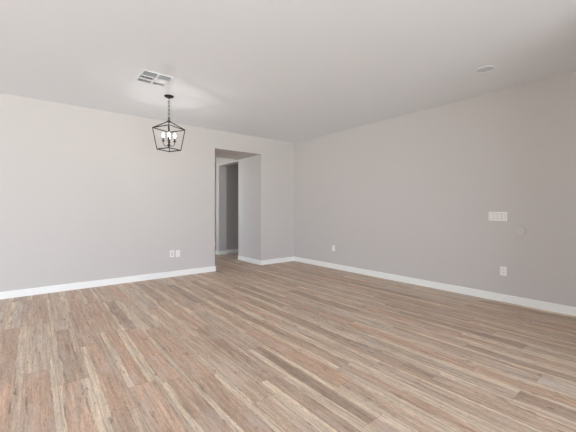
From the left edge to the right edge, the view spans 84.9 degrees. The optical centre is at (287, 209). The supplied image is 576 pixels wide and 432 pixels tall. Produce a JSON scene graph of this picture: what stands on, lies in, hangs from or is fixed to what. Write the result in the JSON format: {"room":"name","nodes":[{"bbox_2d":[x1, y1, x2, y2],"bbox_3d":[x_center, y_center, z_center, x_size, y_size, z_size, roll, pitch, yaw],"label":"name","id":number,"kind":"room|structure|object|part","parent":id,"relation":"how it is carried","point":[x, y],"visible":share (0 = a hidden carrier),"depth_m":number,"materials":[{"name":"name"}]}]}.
{"room":"empty living room","nodes":[
{"label":"empty living room","id":0,"kind":"room"},
{"bbox_2d":[0,93,293,291],"bbox_3d":[-3.528,-0.185,5.035,11.900,2.740,0.970,0,0,-39],"label":"wall","id":1,"kind":"structure","parent":0,"point":[87,194],"depth_m":5.04,"materials":[{"name":"beige paint"}]},
{"bbox_2d":[0,266,215,298],"bbox_3d":[-2.174,1.136,0.576,8.131,0.098,9.620,0,0,-39],"label":"baseboard","id":2,"kind":"structure","parent":1,"relation":"attached to","point":[88,284],"depth_m":4.87,"materials":[{"name":"white paint"}]},
{"bbox_2d":[215,163,215,242],"bbox_3d":[-3.404,-0.185,9.674,5.900,2.740,0.150,0,0,-39],"label":"wall","id":3,"kind":"structure","parent":0,"point":[215,163],"depth_m":10.39,"materials":[{"name":"beige paint"}]},
{"bbox_2d":[216,157,237,250],"bbox_3d":[-1.478,-0.185,8.072,0.221,2.740,1.200,0,0,-39],"label":"wall","id":4,"kind":"structure","parent":0,"point":[221,163],"depth_m":8.39,"materials":[{"name":"beige paint"}]},
{"bbox_2d":[227,164,237,249],"bbox_3d":[-0.839,-0.185,9.322,2.340,2.740,0.050,0,0,-39],"label":"wall","id":5,"kind":"structure","parent":0,"point":[232,171],"depth_m":8.73,"materials":[{"name":"grey paint"}]},
{"bbox_2d":[215,249,237,254],"bbox_3d":[-0.944,1.136,9.145,2.425,0.098,0.194,0,0,-39],"label":"baseboard","id":6,"kind":"structure","parent":5,"relation":"attached to","point":[229,250],"depth_m":8.46,"materials":[{"name":"white paint"}]},
{"bbox_2d":[0,246,575,431],"bbox_3d":[-1.754,1.245,2.824,11.900,0.120,12.900,0,0,-39],"label":"floor","id":7,"kind":"structure","parent":0,"point":[239,346],"depth_m":2.54,"materials":[{"name":"brown wood"}]},
{"bbox_2d":[0,0,575,162],"bbox_3d":[-1.754,-1.630,2.824,11.900,0.150,12.900,0,0,-39],"label":"ceiling","id":8,"kind":"structure","parent":0,"point":[290,71],"depth_m":3.17,"materials":[{"name":"paint"}]},
{"bbox_2d":[135,69,173,86],"bbox_3d":[-1.581,-1.546,3.725,0.347,0.019,0.360,0,0,-39],"label":"ceiling vent","id":9,"kind":"object","parent":8,"relation":"in","point":[145,76],"visible":1,"depth_m":3.70,"materials":[{"name":"white metal"}]},
{"bbox_2d":[152,94,184,151],"bbox_3d":[-1.624,-1.186,4.296,0.309,0.737,0.309,0,0,26],"label":"pendant lantern","id":10,"kind":"object","parent":8,"relation":"hanging from","point":[168,96],"visible":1,"depth_m":4.28,"materials":[{"name":"black metal"}]},
{"bbox_3d":[-1.624,-0.966,4.296,0.309,0.296,0.309,0,0,26],"label":"cage frame","id":11,"kind":"part","parent":10,"relation":"part of","materials":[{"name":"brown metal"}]},
{"bbox_2d":[475,65,495,73],"bbox_3d":[2.180,-1.550,3.482,0.198,0.009,0.198,0,0,-39],"label":"recessed light","id":12,"kind":"object","parent":8,"relation":"in","point":[485,69],"visible":1,"depth_m":3.48,"materials":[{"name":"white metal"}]},
{"bbox_2d":[294,71,575,306],"bbox_3d":[2.953,-0.185,3.972,0.150,2.740,8.800,0,0,-39],"label":"wall","id":13,"kind":"structure","parent":0,"point":[413,195],"depth_m":4.50,"materials":[{"name":"beige paint"}]},
{"bbox_2d":[238,255,575,315],"bbox_3d":[2.177,1.136,4.068,0.939,0.098,9.620,0,0,-39],"label":"baseboard","id":14,"kind":"structure","parent":13,"relation":"attached to","point":[569,310],"depth_m":4.68,"materials":[{"name":"white paint"}]},
{"bbox_2d":[489,212,506,220],"bbox_3d":[2.741,0.086,4.107,0.011,0.107,0.193,0,0,-39],"label":"switch plate","id":15,"kind":"object","parent":13,"relation":"attached to","point":[493,216],"visible":1,"depth_m":4.10,"materials":[{"name":"white plastic"}]},
{"bbox_2d":[500,266,506,275],"bbox_3d":[2.780,0.788,4.061,0.009,0.117,0.073,0,0,-39],"label":"wall outlet","id":16,"kind":"object","parent":13,"relation":"attached to","point":[503,270],"visible":1,"depth_m":4.06,"materials":[{"name":"white plastic"}]},
{"bbox_2d":[514,226,525,236],"bbox_3d":[2.889,0.266,3.922,0.012,0.132,0.132,0,0,-39],"label":"cover","id":17,"kind":"object","parent":13,"relation":"attached to","point":[520,231],"visible":1,"depth_m":3.92,"materials":[{"name":"grey plastic"}]}
]}

